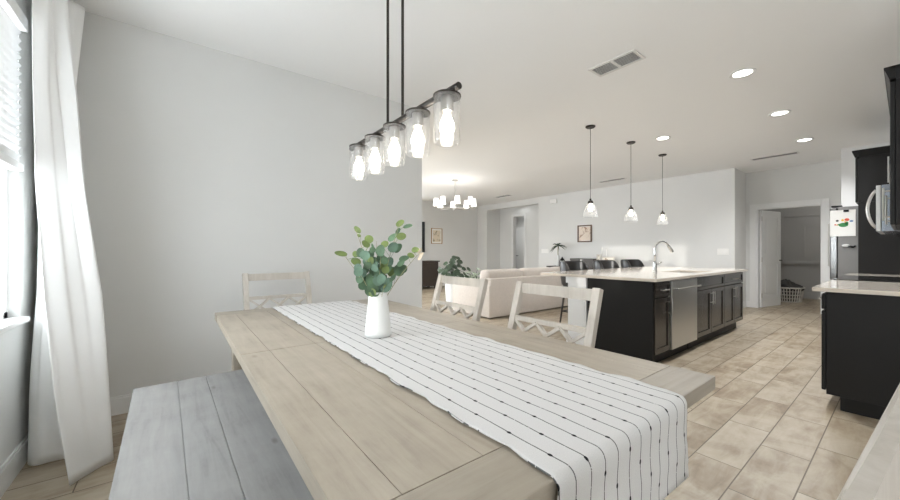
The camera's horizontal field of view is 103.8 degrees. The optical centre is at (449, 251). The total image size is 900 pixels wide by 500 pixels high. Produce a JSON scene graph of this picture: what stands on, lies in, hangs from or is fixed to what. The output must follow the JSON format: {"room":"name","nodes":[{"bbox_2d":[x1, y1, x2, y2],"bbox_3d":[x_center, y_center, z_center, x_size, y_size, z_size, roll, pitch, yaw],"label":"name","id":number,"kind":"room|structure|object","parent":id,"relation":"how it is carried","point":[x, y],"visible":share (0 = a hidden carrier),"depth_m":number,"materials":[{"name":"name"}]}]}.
{"room":"dining room","nodes":[
{"label":"dining room","id":0,"kind":"room"},
{"bbox_2d":[0,0,37,466],"bbox_3d":[-0.837,-0.245,-0.159,0.160,2.830,6.170,0,0,-38],"label":"wall","id":1,"kind":"structure","parent":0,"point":[16,343],"depth_m":1.92,"materials":[{"name":"grey paint"}]},
{"bbox_2d":[0,434,27,498],"bbox_3d":[-0.825,1.105,-0.032,0.014,0.130,5.956,0,0,-38],"label":"baseboard","id":2,"kind":"structure","parent":1,"relation":"attached to","point":[17,459],"depth_m":1.80,"materials":[{"name":"white paint"}]},
{"bbox_2d":[0,0,27,171],"bbox_3d":[-1.675,-0.845,1.064,0.065,0.830,2.120,0,0,-38],"label":"window blind","id":3,"kind":"object","parent":1,"relation":"attached to","point":[13,20],"visible":1,"depth_m":1.79,"materials":[{"name":"white plastic"}]},
{"bbox_2d":[0,166,29,333],"bbox_3d":[-1.684,-0.448,1.038,0.130,1.645,2.160,0,0,-38],"label":"window","id":4,"kind":"structure","parent":1,"relation":"attached to","point":[6,324],"depth_m":1.84,"materials":[{"name":"white paint"}]},
{"bbox_2d":[27,0,113,485],"bbox_3d":[-2.206,-0.216,2.025,0.854,2.749,0.276,0,0,34],"label":"curtain","id":5,"kind":"object","parent":1,"relation":"hanging from","point":[70,409],"visible":1,"depth_m":1.93,"materials":[{"name":"white fabric"}]},
{"bbox_2d":[76,11,421,396],"bbox_3d":[-1.595,-0.245,3.233,3.100,2.830,0.130,0,0,-38],"label":"wall","id":6,"kind":"structure","parent":0,"point":[204,167],"depth_m":2.88,"materials":[{"name":"grey paint"}]},
{"bbox_2d":[110,393,132,415],"bbox_3d":[-1.488,1.105,3.225,2.940,0.130,0.014,0,0,-38],"label":"baseboard","id":7,"kind":"structure","parent":6,"relation":"attached to","point":[118,404],"depth_m":2.54,"materials":[{"name":"white paint"}]},
{"bbox_2d":[0,286,878,499],"bbox_3d":[2.311,1.210,7.651,15.000,0.080,15.700,0,0,-38],"label":"floor","id":8,"kind":"structure","parent":0,"point":[768,429],"depth_m":2.39,"materials":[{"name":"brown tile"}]},
{"bbox_2d":[109,369,313,499],"bbox_3d":[-0.867,0.935,1.260,0.482,0.470,1.773,0,0,-39],"label":"bench","id":9,"kind":"object","parent":8,"relation":"on","point":[210,437],"visible":0.98,"depth_m":1.26,"materials":[{"name":"grey wood"}]},
{"bbox_2d":[242,271,311,309],"bbox_3d":[-1.242,0.671,2.663,0.506,1.008,0.575,0,0,-38],"label":"dining chair","id":10,"kind":"object","parent":8,"relation":"on","point":[246,277],"visible":0.31,"depth_m":2.83,"materials":[{"name":"brown wood"}]},
{"bbox_2d":[422,260,439,287],"bbox_3d":[-1.247,0.730,10.850,1.930,0.880,0.569,0,0,-38],"label":"media console","id":11,"kind":"object","parent":8,"relation":"on","point":[429,267],"visible":0.33,"depth_m":11.02,"materials":[{"name":"brown wood"}]},
{"bbox_2d":[437,256,470,307],"bbox_3d":[0.071,0.628,7.517,0.616,1.084,0.701,0,0,-38],"label":"potted plant","id":12,"kind":"object","parent":8,"relation":"on","point":[450,267],"visible":0.56,"depth_m":7.38,"materials":[{"name":"green plant"}]},
{"bbox_2d":[430,274,488,320],"bbox_3d":[-0.136,0.671,2.237,0.575,1.008,0.506,0,0,-38],"label":"dining chair","id":13,"kind":"object","parent":8,"relation":"on","point":[482,283],"visible":0.2,"depth_m":2.33,"materials":[{"name":"brown wood"}]},
{"bbox_2d":[215,299,714,499],"bbox_3d":[-0.334,0.780,1.679,1.151,0.780,2.331,0,0,-38],"label":"dining table","id":14,"kind":"object","parent":8,"relation":"on","point":[350,432],"visible":0.54,"depth_m":0.84,"materials":[{"name":"brown wood"}]},
{"bbox_2d":[271,300,688,499],"bbox_3d":[-0.310,0.491,1.697,0.580,0.226,2.357,0,0,-38],"label":"table runner","id":15,"kind":"object","parent":14,"relation":"on","point":[599,435],"visible":0.87,"depth_m":0.92,"materials":[{"name":"white fabric"}]},
{"bbox_2d":[365,292,390,337],"bbox_3d":[-0.328,0.282,1.608,0.120,0.200,0.120,0,0,-38],"label":"vase","id":16,"kind":"object","parent":15,"relation":"on","point":[377,325],"visible":0.86,"depth_m":1.56,"materials":[{"name":"white ceramic"}]},
{"bbox_2d":[334,220,423,296],"bbox_3d":[-0.315,0.083,1.591,0.391,0.458,0.139,0,0,-3],"label":"bouquet","id":17,"kind":"object","parent":16,"relation":"in","point":[376,280],"visible":0.86,"depth_m":1.59,"materials":[{"name":"green plant"}]},
{"bbox_2d":[464,268,479,278],"bbox_3d":[0.530,0.768,7.766,0.554,0.805,0.568,0,0,23],"label":"potted plant","id":18,"kind":"object","parent":8,"relation":"on","point":[475,275],"visible":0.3,"depth_m":7.71,"materials":[{"name":"green plant"}]},
{"bbox_2d":[453,267,567,318],"bbox_3d":[1.549,0.747,7.386,3.030,0.845,1.090,0,0,-38],"label":"sofa","id":19,"kind":"object","parent":8,"relation":"on","point":[498,300],"visible":0.62,"depth_m":6.51,"materials":[{"name":"fabric"}]},
{"bbox_2d":[480,268,522,278],"bbox_3d":[0.954,0.508,6.536,0.954,0.366,0.264,0,0,-38],"label":"cushion","id":20,"kind":"object","parent":19,"relation":"on","point":[492,273],"depth_m":6.37,"materials":[{"name":"fabric"}]},
{"bbox_2d":[519,267,553,275],"bbox_3d":[1.738,0.508,7.140,0.954,0.366,0.264,0,0,-38],"label":"cushion","id":21,"kind":"object","parent":19,"relation":"on","point":[536,271],"depth_m":6.94,"materials":[{"name":"fabric"}]},
{"bbox_2d":[550,267,559,271],"bbox_3d":[2.522,0.508,7.744,0.954,0.366,0.264,0,0,-38],"label":"cushion","id":22,"kind":"object","parent":19,"relation":"on","point":[556,269],"depth_m":7.41,"materials":[{"name":"fabric"}]},
{"bbox_2d":[507,281,602,347],"bbox_3d":[0.325,0.671,1.639,0.575,1.008,0.506,0,0,-38],"label":"dining chair","id":23,"kind":"object","parent":8,"relation":"on","point":[594,295],"visible":0.28,"depth_m":1.73,"materials":[{"name":"brown wood"}]},
{"bbox_2d":[546,265,592,269],"bbox_3d":[3.487,0.785,9.359,0.510,0.770,1.870,0,0,-38],"label":"desk","id":24,"kind":"object","parent":8,"relation":"on","point":[590,268],"visible":0.15,"depth_m":9.65,"materials":[{"name":"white wood"}]},
{"bbox_2d":[551,243,564,265],"bbox_3d":[3.003,0.078,9.887,0.486,0.640,0.476,0,0,-38],"label":"spiky plant","id":25,"kind":"object","parent":24,"relation":"on","point":[557,244],"visible":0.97,"depth_m":9.87,"materials":[{"name":"green plant"}]},
{"bbox_2d":[570,258,595,266],"bbox_3d":[3.553,0.290,9.290,0.370,0.215,0.680,0,0,-38],"label":"storage box","id":26,"kind":"object","parent":24,"relation":"on","point":[589,261],"visible":0.6,"depth_m":9.10,"materials":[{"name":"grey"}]},
{"bbox_2d":[596,254,601,259],"bbox_3d":[3.803,0.233,8.964,0.092,0.330,0.130,0,0,-38],"label":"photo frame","id":27,"kind":"object","parent":24,"relation":"on","point":[598,256],"visible":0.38,"depth_m":8.93,"materials":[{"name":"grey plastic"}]},
{"bbox_2d":[602,257,614,260],"bbox_3d":[3.955,0.263,8.767,0.092,0.270,0.320,0,0,-38],"label":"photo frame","id":28,"kind":"object","parent":24,"relation":"on","point":[603,258],"visible":0.4,"depth_m":8.73,"materials":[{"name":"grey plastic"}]},
{"bbox_2d":[559,261,588,322],"bbox_3d":[1.945,0.661,5.439,0.560,1.022,0.473,0,0,-38],"label":"bar stool","id":29,"kind":"object","parent":8,"relation":"on","point":[564,265],"visible":0.44,"depth_m":5.45,"materials":[{"name":"black leather"}]},
{"bbox_2d":[593,260,618,268],"bbox_3d":[2.705,0.661,6.025,0.560,1.022,0.473,0,0,-38],"label":"bar stool","id":30,"kind":"object","parent":8,"relation":"on","point":[597,264],"visible":0.25,"depth_m":6.18,"materials":[{"name":"black leather"}]},
{"bbox_2d":[587,278,672,361],"bbox_3d":[1.962,0.736,3.870,0.392,0.868,0.753,0,0,-38],"label":"base cabinet","id":31,"kind":"object","parent":8,"relation":"on","point":[634,318],"visible":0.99,"depth_m":3.67,"materials":[{"name":"black paint"}]},
{"bbox_2d":[620,259,643,267],"bbox_3d":[3.458,0.661,6.605,0.560,1.022,0.473,0,0,-38],"label":"bar stool","id":32,"kind":"object","parent":8,"relation":"on","point":[625,263],"visible":0.28,"depth_m":6.76,"materials":[{"name":"black leather"}]},
{"bbox_2d":[662,278,701,359],"bbox_3d":[2.436,0.737,4.191,0.735,0.866,0.734,0,0,-38],"label":"dishwasher","id":33,"kind":"object","parent":8,"relation":"on","point":[683,292],"visible":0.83,"depth_m":3.91,"materials":[{"name":"silver metal"}]},
{"bbox_2d":[687,274,723,348],"bbox_3d":[3.121,0.736,4.764,1.040,0.868,0.753,0,0,-38],"label":"base cabinet","id":34,"kind":"object","parent":8,"relation":"on","point":[710,296],"visible":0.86,"depth_m":4.48,"materials":[{"name":"black paint"}]},
{"bbox_2d":[540,266,747,281],"bbox_3d":[2.858,0.285,4.967,3.210,0.030,1.390,0,0,-38],"label":"countertop","id":35,"kind":"structure","parent":34,"relation":"on","point":[645,274],"depth_m":4.36,"materials":[{"name":"stone"}]},
{"bbox_2d":[652,241,673,271],"bbox_3d":[2.865,0.061,4.739,0.305,0.417,0.065,0,0,-5],"label":"faucet","id":36,"kind":"object","parent":35,"relation":"on","point":[671,250],"visible":1,"depth_m":4.72,"materials":[{"name":"silver metal"}]},
{"bbox_2d":[717,272,742,335],"bbox_3d":[3.889,0.736,5.356,0.900,0.868,0.753,0,0,-38],"label":"base cabinet","id":37,"kind":"object","parent":8,"relation":"on","point":[733,287],"visible":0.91,"depth_m":5.07,"materials":[{"name":"black paint"}]},
{"bbox_2d":[781,287,804,302],"bbox_3d":[7.953,0.996,8.274,0.636,0.348,0.536,0,0,-38],"label":"laundry basket","id":38,"kind":"object","parent":8,"relation":"on","point":[801,294],"visible":0.63,"depth_m":8.06,"materials":[{"name":"grey plastic"}]},
{"bbox_2d":[781,279,804,301],"bbox_3d":[7.954,0.895,8.282,0.628,0.509,0.526,0,0,-38],"label":"pile","id":39,"kind":"object","parent":38,"relation":"in","point":[784,283],"visible":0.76,"depth_m":8.12,"materials":[{"name":"grey"}]},
{"bbox_2d":[828,205,857,279],"bbox_3d":[5.556,0.273,4.594,0.910,1.735,0.866,0,0,-38],"label":"refrigerator","id":40,"kind":"object","parent":8,"relation":"on","point":[841,260],"visible":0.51,"depth_m":4.53,"materials":[{"name":"grey metal"}]},
{"bbox_2d":[842,244,855,247],"bbox_3d":[5.054,-0.070,4.473,0.038,0.049,0.122,0,0,-38],"label":"hook","id":41,"kind":"object","parent":40,"relation":"attached to","point":[843,245],"visible":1,"depth_m":4.47,"materials":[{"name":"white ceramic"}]},
{"bbox_3d":[5.043,-0.518,4.494,0.025,0.025,0.047,0,0,-38],"label":"clip","id":42,"kind":"object","parent":40,"relation":"attached to","visible":0},
{"bbox_2d":[830,209,855,236],"bbox_3d":[5.025,-0.362,4.518,0.002,0.335,0.220,0,0,-38],"label":"drawing sheet","id":43,"kind":"object","parent":42,"relation":"hanging from","point":[842,223],"visible":1,"depth_m":4.52,"materials":[{"name":"white paper"}]},
{"bbox_2d":[818,292,899,419],"bbox_3d":[3.422,0.736,2.784,1.100,0.869,0.643,0,0,-38],"label":"base cabinet","id":44,"kind":"object","parent":8,"relation":"on","point":[860,333],"visible":0.88,"depth_m":2.52,"materials":[{"name":"black paint"}]},
{"bbox_2d":[812,280,899,295],"bbox_3d":[3.404,0.285,2.775,1.150,0.030,0.651,0,0,-38],"label":"countertop","id":45,"kind":"structure","parent":44,"relation":"on","point":[839,286],"depth_m":2.65,"materials":[{"name":"stone"}]},
{"bbox_2d":[833,275,899,282],"bbox_3d":[4.219,0.706,3.421,0.924,0.888,0.679,0,0,-38],"label":"range","id":46,"kind":"object","parent":8,"relation":"on","point":[843,277],"visible":0.14,"depth_m":3.42,"materials":[{"name":"black glass"}]},
{"bbox_2d":[852,145,899,274],"bbox_3d":[5.596,-0.038,4.452,1.060,2.417,0.631,0,0,-38],"label":"tall cabinet","id":47,"kind":"object","parent":8,"relation":"on","point":[878,253],"visible":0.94,"depth_m":4.27,"materials":[{"name":"black paint"}]},
{"bbox_3d":[4.898,0.736,3.921,0.745,0.869,0.643,0,0,-38],"label":"base cabinet","id":48,"kind":"object","parent":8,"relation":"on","visible":0},
{"bbox_2d":[846,273,899,276],"bbox_3d":[4.893,0.285,3.922,0.750,0.030,0.651,0,0,-38],"label":"countertop","id":49,"kind":"structure","parent":48,"relation":"on","point":[859,274],"depth_m":4.14,"materials":[{"name":"stone"}]},
{"bbox_2d":[422,201,516,277],"bbox_3d":[-0.412,-0.245,12.004,10.000,2.830,0.120,0,0,-38],"label":"wall","id":50,"kind":"structure","parent":0,"point":[459,227],"depth_m":12.31,"materials":[{"name":"grey paint"}]},
{"bbox_2d":[422,222,424,251],"bbox_3d":[-1.385,-0.465,11.071,1.320,0.990,0.170,0,0,-38],"label":"television","id":51,"kind":"object","parent":50,"relation":"attached to","point":[423,223],"visible":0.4,"depth_m":11.37,"materials":[{"name":"black"}]},
{"bbox_2d":[431,228,441,243],"bbox_3d":[-0.446,-0.520,11.883,0.450,0.520,0.030,0,0,-38],"label":"framed picture","id":52,"kind":"object","parent":50,"relation":"attached to","point":[436,233],"visible":1,"depth_m":11.88,"materials":[{"name":"beige paper"}]},
{"bbox_2d":[433,230,439,241],"bbox_3d":[-0.448,-0.520,11.886,0.310,0.380,0.004,0,0,-38],"label":"print","id":53,"kind":"object","parent":52,"relation":"attached to","point":[436,233],"depth_m":11.88},
{"bbox_2d":[73,0,899,205],"bbox_3d":[2.311,-1.710,7.651,15.000,0.100,15.700,0,0,-38],"label":"ceiling","id":54,"kind":"structure","parent":0,"point":[529,94],"depth_m":3.27,"materials":[{"name":"white paint"}]},
{"bbox_2d":[349,0,461,173],"bbox_3d":[-0.259,-1.023,1.588,0.120,1.274,0.952,0,0,-38],"label":"linear chandelier","id":55,"kind":"object","parent":54,"relation":"hanging from","point":[447,96],"visible":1,"depth_m":1.51,"materials":[{"name":"brown metal"}]},
{"bbox_2d":[355,146,362,158],"bbox_3d":[-0.485,-0.527,1.881,0.046,0.052,0.046,0,0,-38],"label":"socket","id":56,"kind":"object","parent":55,"relation":"attached to","point":[358,149],"depth_m":1.86,"materials":[{"name":"silver metal"}]},
{"bbox_2d":[370,137,379,149],"bbox_3d":[-0.366,-0.527,1.727,0.046,0.052,0.046,0,0,-38],"label":"socket","id":57,"kind":"object","parent":55,"relation":"attached to","point":[374,141],"depth_m":1.71,"materials":[{"name":"silver metal"}]},
{"bbox_2d":[389,126,399,140],"bbox_3d":[-0.248,-0.527,1.573,0.046,0.052,0.046,0,0,-38],"label":"socket","id":58,"kind":"object","parent":55,"relation":"attached to","point":[394,131],"depth_m":1.56,"materials":[{"name":"silver metal"}]},
{"bbox_2d":[412,112,423,128],"bbox_3d":[-0.129,-0.527,1.419,0.046,0.052,0.046,0,0,-38],"label":"socket","id":59,"kind":"object","parent":55,"relation":"attached to","point":[417,117],"depth_m":1.40,"materials":[{"name":"silver metal"}]},
{"bbox_2d":[441,94,452,113],"bbox_3d":[-0.011,-0.527,1.266,0.046,0.052,0.046,0,0,-38],"label":"socket","id":60,"kind":"object","parent":55,"relation":"attached to","point":[446,99],"depth_m":1.25,"materials":[{"name":"silver metal"}]},
{"bbox_2d":[433,179,475,209],"bbox_3d":[0.116,-1.315,8.195,0.936,0.690,0.937,0,0,-29],"label":"ring chandelier","id":61,"kind":"object","parent":54,"relation":"hanging from","point":[472,202],"visible":1,"depth_m":8.13,"materials":[{"name":"white glass"}]},
{"bbox_2d":[585,125,594,210],"bbox_3d":[1.861,-1.060,4.679,0.188,1.200,0.188,0,0,-38],"label":"pendant light","id":62,"kind":"object","parent":54,"relation":"hanging from","point":[590,202],"visible":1,"depth_m":4.67,"materials":[{"name":"brown metal"}]},
{"bbox_2d":[599,177,626,182],"bbox_3d":[3.758,-1.655,8.198,0.160,0.010,0.620,0,0,-38],"label":"ceiling vent","id":63,"kind":"object","parent":54,"relation":"in","point":[623,177],"visible":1,"depth_m":8.21,"materials":[{"name":"white metal"}]},
{"bbox_2d":[588,49,645,76],"bbox_3d":[1.466,-1.655,3.116,0.210,0.010,0.410,0,0,-38],"label":"ceiling vent","id":64,"kind":"object","parent":54,"relation":"in","point":[632,56],"visible":1,"depth_m":3.10,"materials":[{"name":"white metal"}]},
{"bbox_2d":[626,141,635,215],"bbox_3d":[2.748,-1.060,5.362,0.188,1.200,0.188,0,0,-38],"label":"pendant light","id":65,"kind":"object","parent":54,"relation":"hanging from","point":[631,208],"visible":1,"depth_m":5.34,"materials":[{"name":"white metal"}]},
{"bbox_2d":[658,154,666,219],"bbox_3d":[3.643,-1.060,6.052,0.188,1.200,0.188,0,0,-38],"label":"pendant light","id":66,"kind":"object","parent":54,"relation":"hanging from","point":[662,213],"visible":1,"depth_m":6.05,"materials":[{"name":"brown metal"}]},
{"bbox_2d":[655,136,670,140],"bbox_3d":[3.115,-1.656,5.165,0.200,0.008,0.200,0,0,-38],"label":"recessed light","id":67,"kind":"object","parent":54,"relation":"in","point":[661,138],"visible":1,"depth_m":5.17,"materials":[{"name":"white paint"}]},
{"bbox_2d":[729,67,756,78],"bbox_3d":[2.721,-1.656,3.284,0.200,0.008,0.200,0,0,-38],"label":"recessed light","id":68,"kind":"object","parent":54,"relation":"in","point":[745,72],"visible":1,"depth_m":3.28,"materials":[{"name":"white paint"}]},
{"bbox_2d":[750,151,799,160],"bbox_3d":[5.629,-1.655,6.130,0.160,0.010,0.620,0,0,-38],"label":"ceiling vent","id":69,"kind":"object","parent":54,"relation":"in","point":[796,152],"visible":1,"depth_m":6.09,"materials":[{"name":"white metal"}]},
{"bbox_2d":[769,110,790,116],"bbox_3d":[3.957,-1.656,4.236,0.200,0.008,0.200,0,0,-38],"label":"recessed light","id":70,"kind":"object","parent":54,"relation":"in","point":[782,112],"visible":1,"depth_m":4.24,"materials":[{"name":"white paint"}]},
{"bbox_2d":[795,138,813,141],"bbox_3d":[5.272,-1.656,5.249,0.200,0.008,0.200,0,0,-38],"label":"recessed light","id":71,"kind":"object","parent":54,"relation":"in","point":[804,139],"visible":1,"depth_m":5.26,"materials":[{"name":"white paint"}]},
{"bbox_2d":[489,204,538,269],"bbox_3d":[2.529,-0.245,12.995,2.130,2.830,4.500,0,0,-38],"label":"wall","id":72,"kind":"structure","parent":0,"point":[500,219],"depth_m":12.67,"materials":[{"name":"grey paint"}]},
{"bbox_2d":[511,213,525,268],"bbox_3d":[2.387,-0.070,12.286,0.020,2.480,0.650,0,0,-38],"label":"trim","id":73,"kind":"structure","parent":72,"relation":"attached to","point":[522,214],"depth_m":12.47,"materials":[{"name":"white paint"}]},
{"bbox_2d":[516,229,523,268],"bbox_3d":[2.895,0.140,14.003,0.100,2.040,0.790,0,0,-38],"label":"door","id":74,"kind":"structure","parent":72,"relation":"in","point":[519,233],"depth_m":14.13,"materials":[{"name":"white wood"}]},
{"bbox_2d":[566,277,586,344],"bbox_3d":[2.703,0.736,5.097,3.096,0.868,0.265,0,0,-38],"label":"wall","id":75,"kind":"structure","parent":0,"point":[577,309],"depth_m":4.14,"materials":[{"name":"white paint"}]},
{"bbox_2d":[477,168,736,278],"bbox_3d":[3.377,-0.245,10.051,0.120,2.830,7.600,0,0,-38],"label":"wall","id":76,"kind":"structure","parent":0,"point":[700,209],"depth_m":8.34,"materials":[{"name":"grey paint"}]},
{"bbox_2d":[541,249,548,252],"bbox_3d":[2.859,-0.015,10.617,0.010,0.091,0.256,0,0,-38],"label":"switch plate","id":77,"kind":"object","parent":76,"relation":"attached to","point":[542,250],"visible":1,"depth_m":10.61,"materials":[{"name":"white plastic"}]},
{"bbox_2d":[550,199,556,203],"bbox_3d":[3.035,-1.468,10.355,0.050,0.125,0.220,0,0,-38],"label":"door chime","id":78,"kind":"object","parent":76,"relation":"attached to","point":[553,201],"visible":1,"depth_m":10.33,"materials":[{"name":"white plastic"}]},
{"bbox_2d":[577,225,591,241],"bbox_3d":[3.651,-0.485,9.573,0.030,0.460,0.420,0,0,-38],"label":"framed picture","id":79,"kind":"object","parent":76,"relation":"attached to","point":[584,232],"visible":1,"depth_m":9.58,"materials":[{"name":"white paper"}]},
{"bbox_2d":[579,226,589,240],"bbox_3d":[3.653,-0.485,9.575,0.004,0.372,0.332,0,0,-38],"label":"print","id":80,"kind":"object","parent":79,"relation":"attached to","point":[584,231],"depth_m":9.58},
{"bbox_2d":[717,249,728,254],"bbox_3d":[5.529,0.005,7.152,0.010,0.125,0.190,0,0,-38],"label":"switch plate","id":81,"kind":"object","parent":76,"relation":"attached to","point":[719,251],"visible":1,"depth_m":7.15,"materials":[{"name":"white plastic"}]},
{"bbox_2d":[737,169,745,300],"bbox_3d":[5.965,-0.245,7.323,0.650,2.830,0.120,0,0,-38],"label":"wall","id":82,"kind":"structure","parent":0,"point":[741,176],"depth_m":7.29,"materials":[{"name":"grey paint"}]},
{"bbox_2d":[746,160,840,300],"bbox_3d":[6.978,-0.245,6.639,0.120,2.830,2.440,0,0,-38],"label":"wall","id":83,"kind":"structure","parent":0,"point":[822,180],"depth_m":6.92,"materials":[{"name":"grey paint"}]},
{"bbox_2d":[750,198,828,310],"bbox_3d":[6.691,0.095,6.995,0.142,2.150,1.144,0,0,-38],"label":"trim","id":84,"kind":"structure","parent":83,"relation":"attached to","point":[824,203],"depth_m":7.18,"materials":[{"name":"white paint"}]},
{"bbox_2d":[759,141,889,294],"bbox_3d":[7.591,-0.245,7.351,4.000,2.830,2.820,0,0,-38],"label":"wall","id":85,"kind":"structure","parent":0,"point":[808,277],"depth_m":8.76,"materials":[{"name":"grey paint"}]},
{"bbox_2d":[760,210,781,306],"bbox_3d":[6.833,0.155,7.513,0.813,2.030,0.116,0,0,-26],"label":"door","id":86,"kind":"structure","parent":85,"relation":"in","point":[770,221],"depth_m":7.50,"materials":[{"name":"white wood"}]},
{"bbox_2d":[781,213,820,299],"bbox_3d":[9.097,0.120,8.461,0.060,2.100,2.300,0,0,-38],"label":"trim","id":87,"kind":"structure","parent":85,"relation":"attached to","point":[806,295],"depth_m":8.81,"materials":[{"name":"grey paint"}]},
{"bbox_2d":[837,383,899,499],"bbox_3d":[0.291,0.671,0.569,0.506,1.008,0.575,0,0,-34],"label":"countertop","id":88,"kind":"structure","parent":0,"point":[875,475],"depth_m":0.31,"materials":[{"name":"beige stone"}]},
{"bbox_3d":[6.416,-0.245,4.584,9.440,2.830,0.130,0,0,-38],"label":"wall","id":89,"kind":"structure","parent":0,"visible":0},
{"bbox_2d":[888,111,889,183],"bbox_3d":[4.330,-0.933,3.277,0.930,0.647,0.317,0,0,-38],"label":"upper cabinet","id":90,"kind":"object","parent":89,"relation":"attached to","point":[889,111],"visible":0.15,"depth_m":3.14,"materials":[{"name":"black paint"}]},
{"bbox_2d":[866,184,899,233],"bbox_3d":[4.290,-0.388,3.328,0.910,0.415,0.446,0,0,-38],"label":"microwave","id":91,"kind":"object","parent":90,"relation":"attached to","point":[881,227],"visible":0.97,"depth_m":3.17,"materials":[{"name":"silver metal"}]},
{"bbox_2d":[882,64,899,230],"bbox_3d":[3.510,-0.719,2.646,1.130,1.077,0.317,0,0,-38],"label":"upper cabinet","id":92,"kind":"object","parent":89,"relation":"attached to","point":[892,73],"visible":1,"depth_m":2.41,"materials":[{"name":"black paint"}]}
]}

